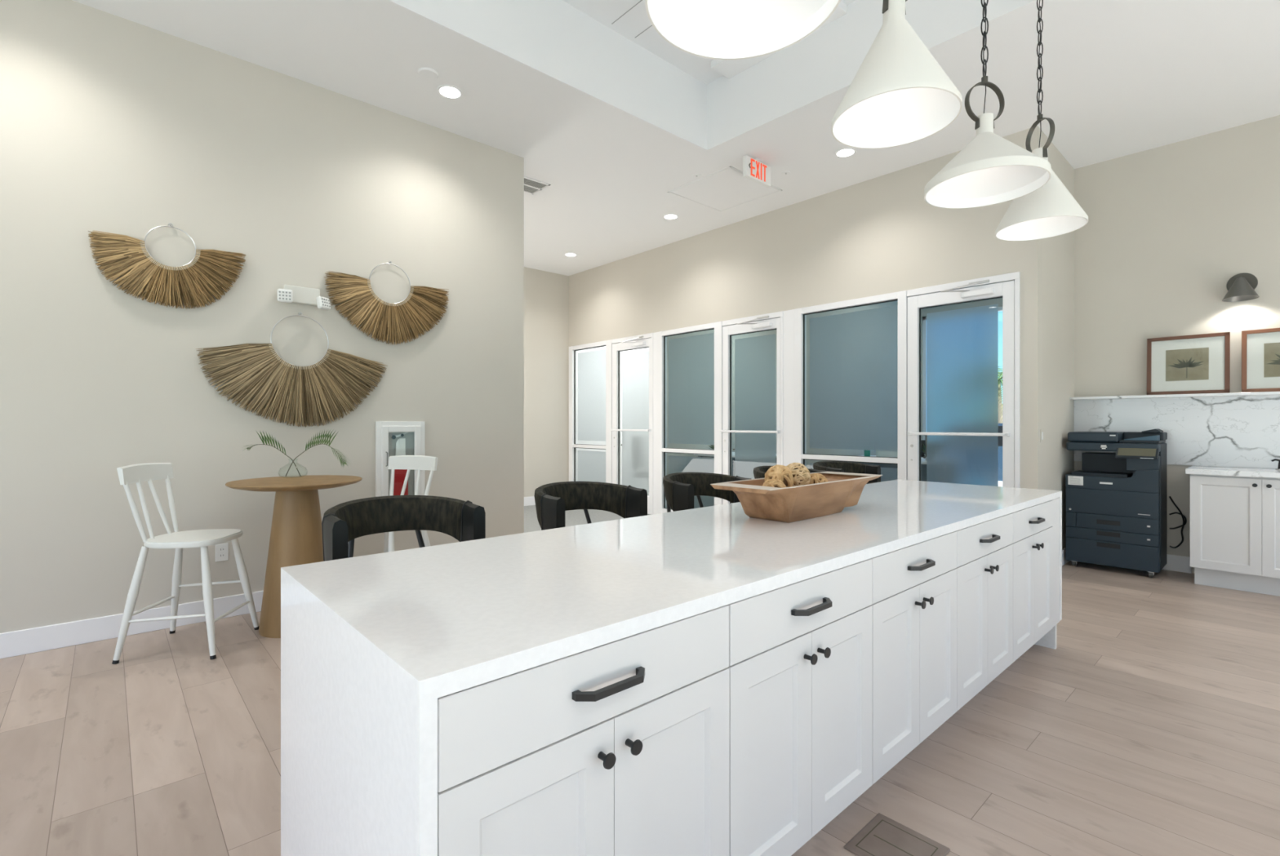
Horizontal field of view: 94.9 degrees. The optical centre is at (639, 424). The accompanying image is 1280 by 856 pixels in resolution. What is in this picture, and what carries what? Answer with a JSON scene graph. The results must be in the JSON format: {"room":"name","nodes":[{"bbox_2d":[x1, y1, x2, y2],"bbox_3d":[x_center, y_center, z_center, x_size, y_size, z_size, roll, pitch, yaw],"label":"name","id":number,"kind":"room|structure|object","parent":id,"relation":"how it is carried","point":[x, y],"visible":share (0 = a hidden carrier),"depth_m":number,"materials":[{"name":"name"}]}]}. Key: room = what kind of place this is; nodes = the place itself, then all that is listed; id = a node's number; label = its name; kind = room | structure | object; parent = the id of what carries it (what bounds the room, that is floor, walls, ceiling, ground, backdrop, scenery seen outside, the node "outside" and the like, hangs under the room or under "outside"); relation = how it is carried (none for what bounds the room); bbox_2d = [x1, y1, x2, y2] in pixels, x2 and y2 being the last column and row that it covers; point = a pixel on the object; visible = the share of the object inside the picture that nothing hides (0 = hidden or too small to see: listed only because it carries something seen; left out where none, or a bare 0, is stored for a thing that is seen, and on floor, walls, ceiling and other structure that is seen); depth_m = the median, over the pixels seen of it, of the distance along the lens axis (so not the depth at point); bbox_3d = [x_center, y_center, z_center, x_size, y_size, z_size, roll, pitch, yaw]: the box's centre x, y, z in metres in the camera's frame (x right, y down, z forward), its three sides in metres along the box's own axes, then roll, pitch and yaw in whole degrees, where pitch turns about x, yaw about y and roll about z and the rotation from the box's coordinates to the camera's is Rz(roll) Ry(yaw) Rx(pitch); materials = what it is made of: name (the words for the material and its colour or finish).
{"room":"office break room","nodes":[
{"label":"office break room","id":0,"kind":"room"},
{"bbox_2d":[0,0,524,633],"bbox_3d":[-3.317,-0.595,3.573,5.890,3.790,0.150,0,0,-42],"label":"wall","id":1,"kind":"structure","parent":0,"point":[110,123],"depth_m":3.85,"materials":[{"name":"paint"}]},
{"bbox_2d":[0,590,263,658],"bbox_3d":[-3.256,1.230,3.516,5.905,0.140,0.016,0,0,-42],"label":"baseboard","id":2,"kind":"structure","parent":1,"relation":"attached to","point":[33,640],"depth_m":3.53,"materials":[{"name":"white wood"}]},
{"bbox_2d":[215,542,228,561],"bbox_3d":[-2.799,0.860,3.935,0.072,0.116,0.010,0,0,-42],"label":"wall outlet","id":3,"kind":"object","parent":1,"relation":"attached to","point":[221,549],"visible":0.99,"depth_m":3.93,"materials":[{"name":"white plastic"}]},
{"bbox_2d":[218,546,224,551],"bbox_3d":[-2.798,0.840,3.933,0.032,0.032,0.003,0,0,-42],"label":"socket","id":4,"kind":"object","parent":3,"relation":"attached to","point":[220,548],"depth_m":3.93,"materials":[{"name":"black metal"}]},
{"bbox_2d":[218,553,225,558],"bbox_3d":[-2.798,0.880,3.933,0.032,0.032,0.003,0,0,-42],"label":"socket","id":5,"kind":"object","parent":3,"relation":"attached to","point":[220,555],"depth_m":3.93,"materials":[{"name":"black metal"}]},
{"bbox_2d":[88,222,448,427],"bbox_3d":[-2.446,-0.628,4.227,2.223,1.303,0.052,0,0,-42],"label":"wall hanging","id":6,"kind":"object","parent":1,"relation":"attached to","point":[305,393],"depth_m":4.11,"materials":[{"name":"brown plant"}]},
{"bbox_2d":[276,284,330,311],"bbox_3d":[-2.404,-0.907,4.204,0.338,0.156,0.143,0,0,-42],"label":"emergency light","id":7,"kind":"object","parent":1,"relation":"attached to","point":[288,294],"visible":1,"depth_m":4.21,"materials":[{"name":"white plastic"}]},
{"bbox_2d":[375,421,425,497],"bbox_3d":[-1.906,0.339,4.701,0.383,0.722,0.075,0,0,-42],"label":"cabinet","id":8,"kind":"object","parent":1,"relation":"attached to","point":[385,446],"visible":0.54,"depth_m":4.68,"materials":[{"name":"white plastic"}]},
{"bbox_2d":[391,432,408,495],"bbox_3d":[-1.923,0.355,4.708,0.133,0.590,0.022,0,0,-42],"label":"fire extinguisher","id":9,"kind":"object","parent":8,"relation":"in","point":[399,474],"visible":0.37,"depth_m":4.70,"materials":[{"name":"red metal"}]},
{"bbox_2d":[524,266,648,497],"bbox_3d":[-1.166,-0.595,10.018,6.260,3.790,0.150,0,0,-42],"label":"wall","id":10,"kind":"structure","parent":0,"point":[546,294],"depth_m":9.60,"materials":[{"name":"paint"}]},
{"bbox_2d":[524,496,535,506],"bbox_3d":[-2.250,1.230,8.922,2.851,0.140,0.016,0,0,-42],"label":"baseboard","id":11,"kind":"structure","parent":10,"relation":"attached to","point":[528,501],"depth_m":9.36,"materials":[{"name":"white"}]},
{"bbox_2d":[0,505,1279,855],"bbox_3d":[-0.998,1.360,4.075,10.300,0.120,9.177,0,0,-42],"label":"floor","id":12,"kind":"structure","parent":0,"point":[1151,726],"depth_m":2.38,"materials":[{"name":"brown wood"}]},
{"bbox_2d":[111,462,258,664],"bbox_3d":[-2.651,0.766,3.453,0.547,1.073,0.498,0,0,-7],"label":"counter chair","id":13,"kind":"object","parent":12,"relation":"on","point":[148,472],"visible":0.99,"depth_m":3.36,"materials":[{"name":"white paint"}]},
{"bbox_2d":[225,475,362,638],"bbox_3d":[-2.200,0.830,3.770,0.756,0.940,0.756,0,0,-42],"label":"pedestal table","id":14,"kind":"object","parent":12,"relation":"on","point":[295,535],"visible":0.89,"depth_m":3.64,"materials":[{"name":"brown wood"}]},
{"bbox_2d":[279,458,306,478],"bbox_3d":[-2.336,0.296,3.957,0.176,0.125,0.176,0,0,-42],"label":"glass vase","id":15,"kind":"object","parent":14,"relation":"on","point":[287,459],"visible":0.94,"depth_m":3.93,"materials":[{"name":"clear glass"}]},
{"bbox_2d":[240,431,301,476],"bbox_3d":[-2.455,0.196,3.897,0.346,0.314,0.122,0,0,-2],"label":"frond","id":16,"kind":"object","parent":15,"relation":"in","point":[265,437],"visible":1,"depth_m":3.91,"materials":[{"name":"green plant"}]},
{"bbox_2d":[284,429,351,476],"bbox_3d":[-2.159,0.192,3.960,0.442,0.322,0.129,0,0,15],"label":"frond","id":17,"kind":"object","parent":15,"relation":"in","point":[340,458],"visible":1,"depth_m":3.94,"materials":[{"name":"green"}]},
{"bbox_2d":[354,455,438,552],"bbox_3d":[-1.728,0.766,4.073,0.498,1.073,0.547,0,0,18],"label":"counter chair","id":18,"kind":"object","parent":12,"relation":"on","point":[419,463],"visible":0.24,"depth_m":4.27,"materials":[{"name":"white paint"}]},
{"bbox_2d":[321,495,485,561],"bbox_3d":[-0.884,0.798,2.216,0.565,1.006,0.534,0,0,-42],"label":"bar stool","id":19,"kind":"object","parent":12,"relation":"on","point":[342,523],"visible":0.47,"depth_m":2.35,"materials":[{"name":"black leather"}]},
{"bbox_2d":[437,604,729,855],"bbox_3d":[-0.247,0.861,1.355,0.702,0.878,0.660,0,0,-42],"label":"base cabinet","id":20,"kind":"object","parent":12,"relation":"on","point":[621,747],"visible":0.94,"depth_m":1.11,"materials":[{"name":"white wood"}]},
{"bbox_2d":[533,481,647,530],"bbox_3d":[-0.230,0.798,2.810,0.565,1.006,0.534,0,0,-44],"label":"bar stool","id":21,"kind":"object","parent":12,"relation":"on","point":[552,500],"visible":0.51,"depth_m":2.97,"materials":[{"name":"black leather"}]},
{"bbox_2d":[280,480,1062,855],"bbox_3d":[0.735,0.843,2.487,3.737,0.914,0.945,0,0,-42],"label":"countertop","id":22,"kind":"structure","parent":12,"relation":"on","point":[371,645],"depth_m":1.35,"materials":[{"name":"white stone"}]},
{"bbox_2d":[710,471,882,523],"bbox_3d":[0.707,0.312,2.539,0.910,0.148,0.302,0,0,-43],"label":"dough bowl","id":23,"kind":"object","parent":22,"relation":"on","point":[842,490],"visible":0.91,"depth_m":2.36,"materials":[{"name":"brown wood"}]},
{"bbox_2d":[762,479,785,488],"bbox_3d":[0.534,0.269,2.349,0.098,0.100,0.100,0,0,-42],"label":"ball","id":24,"kind":"object","parent":23,"relation":"in","point":[771,482],"visible":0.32,"depth_m":2.32,"materials":[{"name":"brown wicker"}]},
{"bbox_2d":[764,464,793,487],"bbox_3d":[0.583,0.231,2.461,0.122,0.121,0.119,0,0,-42],"label":"ball","id":25,"kind":"object","parent":23,"relation":"in","point":[782,473],"visible":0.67,"depth_m":2.42,"materials":[{"name":"brown wicker"}]},
{"bbox_2d":[786,462,811,486],"bbox_3d":[0.679,0.231,2.562,0.126,0.126,0.125,0,0,8],"label":"ball","id":26,"kind":"object","parent":23,"relation":"in","point":[801,474],"visible":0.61,"depth_m":2.51,"materials":[{"name":"brown wicker"}]},
{"bbox_2d":[808,473,827,484],"bbox_3d":[0.797,0.276,2.655,0.108,0.106,0.108,0,0,-42],"label":"ball","id":27,"kind":"object","parent":23,"relation":"in","point":[815,477],"visible":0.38,"depth_m":2.62,"materials":[{"name":"brown wicker"}]},
{"bbox_2d":[662,472,751,512],"bbox_3d":[0.402,0.798,3.383,0.565,1.006,0.534,0,0,-41],"label":"bar stool","id":28,"kind":"object","parent":12,"relation":"on","point":[680,489],"visible":0.4,"depth_m":3.54,"materials":[{"name":"black leather"}]},
{"bbox_2d":[753,466,826,479],"bbox_3d":[1.036,0.798,3.959,0.565,1.006,0.534,0,0,-45],"label":"bar stool","id":29,"kind":"object","parent":12,"relation":"on","point":[759,472],"visible":0.16,"depth_m":4.04,"materials":[{"name":"black leather"}]},
{"bbox_2d":[728,558,872,855],"bbox_3d":[0.273,0.861,1.828,0.702,0.878,0.660,0,0,-42],"label":"base cabinet","id":30,"kind":"object","parent":12,"relation":"on","point":[801,652],"visible":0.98,"depth_m":1.56,"materials":[{"name":"white wood"}]},
{"bbox_2d":[813,461,880,484],"bbox_3d":[1.595,0.798,4.466,0.565,1.006,0.534,0,0,-39],"label":"bar stool","id":31,"kind":"object","parent":12,"relation":"on","point":[828,466],"visible":0.31,"depth_m":4.62,"materials":[{"name":"black leather"}]},
{"bbox_2d":[844,813,950,855],"bbox_3d":[0.785,1.296,1.796,0.233,0.007,0.225,0,0,-42],"label":"floor vent","id":32,"kind":"object","parent":12,"relation":"in","point":[882,836],"visible":1,"depth_m":1.81,"materials":[{"name":"brown"}]},
{"bbox_2d":[870,531,956,784],"bbox_3d":[0.794,0.861,2.301,0.702,0.878,0.660,0,0,-42],"label":"base cabinet","id":33,"kind":"object","parent":12,"relation":"on","point":[914,587],"visible":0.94,"depth_m":2.04,"materials":[{"name":"white wood"}]},
{"bbox_2d":[955,513,1013,711],"bbox_3d":[1.315,0.861,2.774,0.702,0.878,0.660,0,0,-42],"label":"base cabinet","id":34,"kind":"object","parent":12,"relation":"on","point":[984,550],"visible":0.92,"depth_m":2.51,"materials":[{"name":"white wood"}]},
{"bbox_2d":[1011,500,1053,662],"bbox_3d":[1.836,0.861,3.247,0.702,0.878,0.660,0,0,-42],"label":"base cabinet","id":35,"kind":"object","parent":12,"relation":"on","point":[1033,528],"visible":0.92,"depth_m":2.99,"materials":[{"name":"white wood"}]},
{"bbox_2d":[1052,497,1059,626],"bbox_3d":[2.334,0.778,3.339,0.155,0.712,0.052,0,0,-42],"label":"filler panel","id":36,"kind":"object","parent":35,"relation":"attached to","point":[1055,526],"visible":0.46,"depth_m":3.32,"materials":[{"name":"white wood"}]},
{"bbox_2d":[1065,428,1167,577],"bbox_3d":[4.260,0.670,5.268,0.540,1.256,0.652,0,0,-42],"label":"printer","id":37,"kind":"object","parent":12,"relation":"on","point":[1116,504],"visible":1,"depth_m":5.12,"materials":[{"name":"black plastic"}]},
{"bbox_2d":[1069,476,1079,484],"bbox_3d":[3.942,0.511,5.325,0.001,0.063,0.086,0,0,-42],"label":"label","id":38,"kind":"object","parent":37,"relation":"attached to","point":[1073,480],"depth_m":5.33,"materials":[{"name":"grey paper"}]},
{"bbox_2d":[1124,435,1159,440],"bbox_3d":[4.336,0.118,5.077,0.145,0.047,0.220,0,0,-42],"label":"tray","id":39,"kind":"object","parent":37,"relation":"on","point":[1129,437],"depth_m":5.05,"materials":[{"name":"blue"}]},
{"bbox_2d":[1168,496,1186,548],"bbox_3d":[4.712,0.866,5.150,0.043,0.457,0.120,0,0,-30],"label":"power cord","id":40,"kind":"object","parent":37,"relation":"attached to","point":[1184,520],"visible":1,"depth_m":5.13,"materials":[{"name":"black rubber"}]},
{"bbox_2d":[1190,474,1279,596],"bbox_3d":[4.889,0.852,4.612,0.559,0.897,0.798,0,0,-42],"label":"base cabinet","id":41,"kind":"object","parent":12,"relation":"on","point":[1235,521],"visible":1,"depth_m":4.56,"materials":[{"name":"white wood"}]},
{"bbox_2d":[1185,466,1279,478],"bbox_3d":[5.987,0.382,3.390,0.552,0.041,4.132,0,0,-42],"label":"countertop","id":42,"kind":"structure","parent":41,"relation":"on","point":[1201,470],"depth_m":4.59,"materials":[{"name":"stone"}]},
{"bbox_2d":[1271,458,1279,470],"bbox_3d":[5.039,0.318,4.643,0.092,0.087,0.056,0,0,22],"label":"faucet","id":43,"kind":"object","parent":42,"relation":"on","point":[1274,460],"visible":1,"depth_m":4.63,"materials":[{"name":"grey metal"}]},
{"bbox_2d":[71,0,1279,275],"bbox_3d":[-0.041,-2.787,3.020,10.300,0.594,12.027,0,0,-42],"label":"ceiling","id":44,"kind":"structure","parent":0,"point":[593,115],"depth_m":4.43,"materials":[{"name":"white paint"}]},
{"bbox_2d":[417,67,438,79],"bbox_3d":[-1.504,-2.484,4.172,0.140,0.012,0.140,0,0,-42],"label":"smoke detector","id":45,"kind":"object","parent":44,"relation":"attached to","point":[428,73],"visible":1,"depth_m":4.16,"materials":[{"name":"white paint"}]},
{"bbox_2d":[436,84,462,99],"bbox_3d":[-1.425,-2.488,4.407,0.190,0.004,0.190,0,0,-42],"label":"recessed light","id":46,"kind":"object","parent":44,"relation":"in","point":[448,91],"visible":1,"depth_m":4.40,"materials":[{"name":"white paint"}]},
{"bbox_2d":[524,176,551,195],"bbox_3d":[-1.280,-2.486,6.023,0.640,0.008,0.340,0,0,-42],"label":"ceiling vent","id":47,"kind":"object","parent":44,"relation":"in","point":[531,186],"visible":0.3,"depth_m":6.12,"materials":[{"name":"white metal"}]},
{"bbox_2d":[564,253,577,257],"bbox_3d":[-1.019,-2.488,8.641,0.190,0.004,0.190,0,0,-42],"label":"recessed light","id":48,"kind":"object","parent":44,"relation":"in","point":[570,255],"visible":1,"depth_m":8.64,"materials":[{"name":"white paint"}]},
{"bbox_2d":[662,213,678,219],"bbox_3d":[0.368,-2.488,7.057,0.190,0.004,0.190,0,0,-42],"label":"recessed light","id":49,"kind":"object","parent":44,"relation":"in","point":[669,216],"visible":1,"depth_m":7.04,"materials":[{"name":"white paint"}]},
{"bbox_2d":[692,173,701,177],"bbox_3d":[0.568,-2.483,5.884,0.084,0.014,0.084,0,0,-42],"label":"sprinkler","id":50,"kind":"object","parent":44,"relation":"attached to","point":[694,175],"visible":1,"depth_m":5.88,"materials":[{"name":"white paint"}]},
{"bbox_2d":[667,165,782,212],"bbox_3d":[0.907,-2.488,6.280,0.875,0.004,0.856,0,0,-42],"label":"access hatch","id":51,"kind":"object","parent":44,"relation":"attached to","point":[726,188],"visible":0.93,"depth_m":6.25,"materials":[{"name":"white paint"}]},
{"bbox_2d":[742,155,770,187],"bbox_3d":[1.107,-2.387,5.543,0.380,0.204,0.060,0,0,-42],"label":"exit sign","id":52,"kind":"object","parent":44,"relation":"hanging from","point":[753,170],"visible":1,"depth_m":5.50,"materials":[{"name":"white plastic"}]},
{"bbox_2d":[782,171,790,174],"bbox_3d":[1.448,-2.483,5.825,0.084,0.014,0.084,0,0,-42],"label":"sprinkler","id":53,"kind":"object","parent":44,"relation":"attached to","point":[784,172],"visible":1,"depth_m":5.82,"materials":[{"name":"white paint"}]},
{"bbox_2d":[834,147,856,157],"bbox_3d":[1.885,-2.488,5.393,0.190,0.004,0.190,0,0,-42],"label":"recessed light","id":54,"kind":"object","parent":44,"relation":"in","point":[848,152],"visible":1,"depth_m":5.39,"materials":[{"name":"white paint"}]},
{"bbox_2d":[562,0,856,84],"bbox_3d":[-0.003,-3.133,1.819,5.840,0.102,4.597,0,0,-42],"label":"ceiling","id":55,"kind":"structure","parent":0,"point":[629,19],"depth_m":4.58,"materials":[{"name":"white paint"}]},
{"bbox_2d":[644,0,840,60],"bbox_3d":[0.258,-2.087,1.466,0.491,2.054,0.491,0,0,-42],"label":"pendant lamp","id":56,"kind":"object","parent":55,"relation":"hanging from","point":[714,29],"visible":1,"depth_m":1.64,"materials":[{"name":"white glass"}]},
{"bbox_2d":[711,0,847,79],"bbox_3d":[1.064,-3.054,4.660,0.240,0.059,1.110,0,0,-42],"label":"trim","id":57,"kind":"structure","parent":55,"relation":"attached to","point":[728,68],"depth_m":4.92,"materials":[{"name":"white paint"}]},
{"bbox_2d":[831,0,962,149],"bbox_3d":[0.889,-2.082,2.056,0.419,2.044,0.419,0,0,-42],"label":"pendant lamp","id":58,"kind":"object","parent":55,"relation":"hanging from","point":[900,95],"visible":1,"depth_m":2.04,"materials":[{"name":"white metal"}]},
{"bbox_2d":[924,0,1051,208],"bbox_3d":[1.553,-2.087,2.648,0.491,2.054,0.491,0,0,-42],"label":"pendant lamp","id":59,"kind":"object","parent":55,"relation":"hanging from","point":[991,169],"visible":1,"depth_m":2.65,"materials":[{"name":"white metal"}]},
{"bbox_2d":[995,0,1088,241],"bbox_3d":[2.176,-2.082,3.197,0.419,2.044,0.419,0,0,-42],"label":"pendant lamp","id":60,"kind":"object","parent":55,"relation":"hanging from","point":[1051,211],"visible":0.88,"depth_m":3.17,"materials":[{"name":"white metal"}]},
{"bbox_2d":[666,329,776,475],"bbox_3d":[1.482,-0.225,9.449,3.104,3.050,0.100,0,0,-42],"label":"wall partition","id":61,"kind":"structure","parent":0,"point":[773,331],"depth_m":8.94,"materials":[{"name":"paint"}]},
{"bbox_2d":[568,125,1042,489],"bbox_3d":[1.062,-0.595,7.498,0.140,3.790,6.877,0,0,-42],"label":"wall","id":62,"kind":"structure","parent":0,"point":[880,235],"depth_m":6.34,"materials":[{"name":"paint"}]},
{"bbox_2d":[568,339,613,483],"bbox_3d":[-0.779,0.003,9.472,0.103,2.595,1.125,0,0,-42],"label":"window","id":63,"kind":"structure","parent":62,"relation":"attached to","point":[594,367],"depth_m":9.48,"materials":[{"name":"white metal"}]},
{"bbox_2d":[610,333,653,515],"bbox_3d":[-0.130,0.003,8.675,0.266,2.595,0.921,0,0,-42],"label":"door","id":64,"kind":"structure","parent":62,"relation":"attached to","point":[637,430],"depth_m":8.73,"materials":[{"name":"white metal"}]},
{"bbox_2d":[653,321,722,514],"bbox_3d":[0.664,0.003,7.923,0.158,2.595,1.260,0,0,-42],"label":"window","id":65,"kind":"structure","parent":62,"relation":"attached to","point":[695,362],"depth_m":7.91,"materials":[{"name":"white metal"}]},
{"bbox_2d":[720,311,783,504],"bbox_3d":[1.332,0.003,7.064,0.266,2.595,0.901,0,0,-42],"label":"door","id":66,"kind":"structure","parent":62,"relation":"attached to","point":[754,432],"depth_m":7.10,"materials":[{"name":"white metal"}]},
{"bbox_2d":[783,290,907,482],"bbox_3d":[2.167,0.003,6.267,0.158,2.595,1.403,0,0,-42],"label":"window","id":67,"kind":"structure","parent":62,"relation":"attached to","point":[859,360],"depth_m":6.18,"materials":[{"name":"white metal"}]},
{"bbox_2d":[906,271,1020,488],"bbox_3d":[2.899,0.003,5.337,0.266,2.595,0.949,0,0,-42],"label":"door","id":68,"kind":"structure","parent":62,"relation":"attached to","point":[962,435],"depth_m":5.34,"materials":[{"name":"white metal"}]},
{"bbox_2d":[806,301,897,468],"bbox_3d":[2.961,-0.225,7.820,3.104,3.050,0.100,0,0,-42],"label":"wall partition","id":69,"kind":"structure","parent":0,"point":[809,451],"depth_m":7.03,"materials":[{"name":"paint"}]},
{"bbox_2d":[920,297,1002,439],"bbox_3d":[3.467,-0.225,9.682,0.150,3.050,6.877,0,0,-42],"label":"wall","id":70,"kind":"structure","parent":0,"point":[998,301],"depth_m":8.53,"materials":[{"name":"paint"}]},
{"bbox_2d":[922,306,1002,439],"bbox_3d":[4.705,-0.200,8.296,0.080,2.800,1.360,0,0,-42],"label":"window","id":71,"kind":"structure","parent":70,"relation":"in","point":[1000,308],"depth_m":8.75,"materials":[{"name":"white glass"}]},
{"bbox_2d":[1042,132,1074,549],"bbox_3d":[3.793,-0.595,5.415,1.104,3.790,0.120,0,0,-42],"label":"wall","id":72,"kind":"structure","parent":0,"point":[1058,251],"depth_m":5.37,"materials":[{"name":"paint"}]},
{"bbox_2d":[1040,429,1043,443],"bbox_3d":[3.401,0.100,4.971,0.072,0.116,0.010,0,0,-42],"label":"light switch","id":73,"kind":"object","parent":72,"relation":"attached to","point":[1041,430],"visible":1,"depth_m":4.96,"materials":[{"name":"paint"}]},
{"bbox_2d":[1062,547,1069,565],"bbox_3d":[3.781,1.230,5.312,1.228,0.140,0.016,0,0,-42],"label":"baseboard","id":74,"kind":"structure","parent":72,"relation":"attached to","point":[1064,561],"depth_m":5.42,"materials":[{"name":"white wood"}]},
{"bbox_2d":[1074,115,1279,573],"bbox_3d":[5.938,-0.595,3.985,0.150,3.790,5.120,0,0,-42],"label":"wall","id":75,"kind":"structure","parent":0,"point":[1162,240],"depth_m":5.21,"materials":[{"name":"paint"}]},
{"bbox_2d":[1070,391,1279,399],"bbox_3d":[5.853,-0.244,3.840,0.170,0.023,4.979,0,0,-42],"label":"marble ledge","id":76,"kind":"object","parent":75,"relation":"attached to","point":[1258,393],"visible":1,"depth_m":5.07,"materials":[{"name":"white stone"}]},
{"bbox_2d":[1146,332,1230,395],"bbox_3d":[4.737,-0.512,5.090,0.050,0.512,0.527,0,0,-42],"label":"framed print","id":77,"kind":"object","parent":76,"relation":"on","point":[1193,364],"visible":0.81,"depth_m":5.08,"materials":[{"name":"brown wood"}]},
{"bbox_2d":[1241,328,1279,392],"bbox_3d":[5.137,-0.512,4.649,0.050,0.512,0.527,0,0,-42],"label":"framed print","id":78,"kind":"object","parent":76,"relation":"on","point":[1260,348],"visible":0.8,"depth_m":4.76,"materials":[{"name":"brown wood"}]},
{"bbox_2d":[1161,554,1191,573],"bbox_3d":[4.519,1.230,5.425,0.016,0.140,0.840,0,0,-42],"label":"baseboard","id":79,"kind":"structure","parent":75,"relation":"attached to","point":[1174,562],"depth_m":5.17,"materials":[{"name":"white wood"}]},
{"bbox_2d":[1074,395,1279,468],"bbox_3d":[5.911,0.064,3.893,0.012,0.593,4.979,0,0,-42],"label":"backsplash","id":80,"kind":"structure","parent":75,"relation":"attached to","point":[1236,431],"depth_m":5.06,"materials":[{"name":"white stone"}]},
{"bbox_2d":[1222,272,1259,302],"bbox_3d":[4.921,-1.138,4.815,0.240,0.238,0.214,0,0,-42],"label":"wall sconce","id":81,"kind":"object","parent":75,"relation":"attached to","point":[1241,286],"visible":1,"depth_m":4.82,"materials":[{"name":"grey metal"}]},
{"bbox_3d":[2.278,1.360,8.683,3.254,0.120,6.757,0,0,-42],"label":"floor","id":82,"kind":"structure","parent":0,"visible":0},
{"bbox_2d":[693,452,776,475],"bbox_3d":[1.523,0.870,8.588,0.900,0.860,1.170,0,0,-42],"label":"office desk","id":83,"kind":"object","parent":82,"relation":"on","point":[733,453],"visible":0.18,"depth_m":8.36,"materials":[{"name":"white"}]},
{"bbox_2d":[840,455,926,481],"bbox_3d":[3.046,0.853,6.985,0.800,0.895,1.150,0,0,-42],"label":"office desk","id":84,"kind":"object","parent":82,"relation":"on","point":[923,462],"visible":0.02,"depth_m":6.68,"materials":[{"name":"white"}]},
{"bbox_2d":[863,450,870,456],"bbox_3d":[2.735,0.322,7.074,0.072,0.166,0.072,0,0,-42],"label":"drink bottle","id":85,"kind":"object","parent":84,"relation":"on","point":[867,453],"visible":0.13,"depth_m":7.04,"materials":[{"name":"teal plastic"}]},
{"bbox_2d":[875,450,897,457],"bbox_3d":[3.019,0.335,7.029,0.200,0.140,0.310,0,0,-42],"label":"storage box","id":86,"kind":"object","parent":84,"relation":"on","point":[878,453],"visible":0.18,"depth_m":6.98,"materials":[{"name":"white paper"}]},
{"bbox_2d":[920,440,924,457],"bbox_3d":[3.681,0.750,7.476,0.589,1.100,0.590,0,0,-42],"label":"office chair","id":87,"kind":"object","parent":82,"relation":"on","point":[922,455],"visible":0.02,"depth_m":7.30,"materials":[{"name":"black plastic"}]},
{"label":"outside","id":88,"kind":"structure","parent":0,"visible":0},
{"bbox_2d":[998,480,1002,486],"bbox_3d":[12.147,1.400,23.181,30.850,0.100,42.000,0,0,-42],"label":"ground","id":89,"kind":"structure","parent":88,"point":[1000,482],"depth_m":13.33,"materials":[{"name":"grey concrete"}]},
{"bbox_2d":[998,423,1002,481],"bbox_3d":[7.035,0.655,11.518,1.560,1.350,3.800,0,0,-42],"label":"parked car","id":90,"kind":"object","parent":89,"relation":"on","point":[1000,425],"visible":0.02,"depth_m":10.83,"materials":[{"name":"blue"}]},
{"bbox_2d":[998,366,1002,423],"bbox_3d":[9.496,-0.140,15.574,3.552,2.992,3.560,0,0,-42],"label":"palm tree","id":91,"kind":"object","parent":89,"relation":"on","point":[1000,375],"visible":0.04,"depth_m":15.50,"materials":[{"name":"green plant"}]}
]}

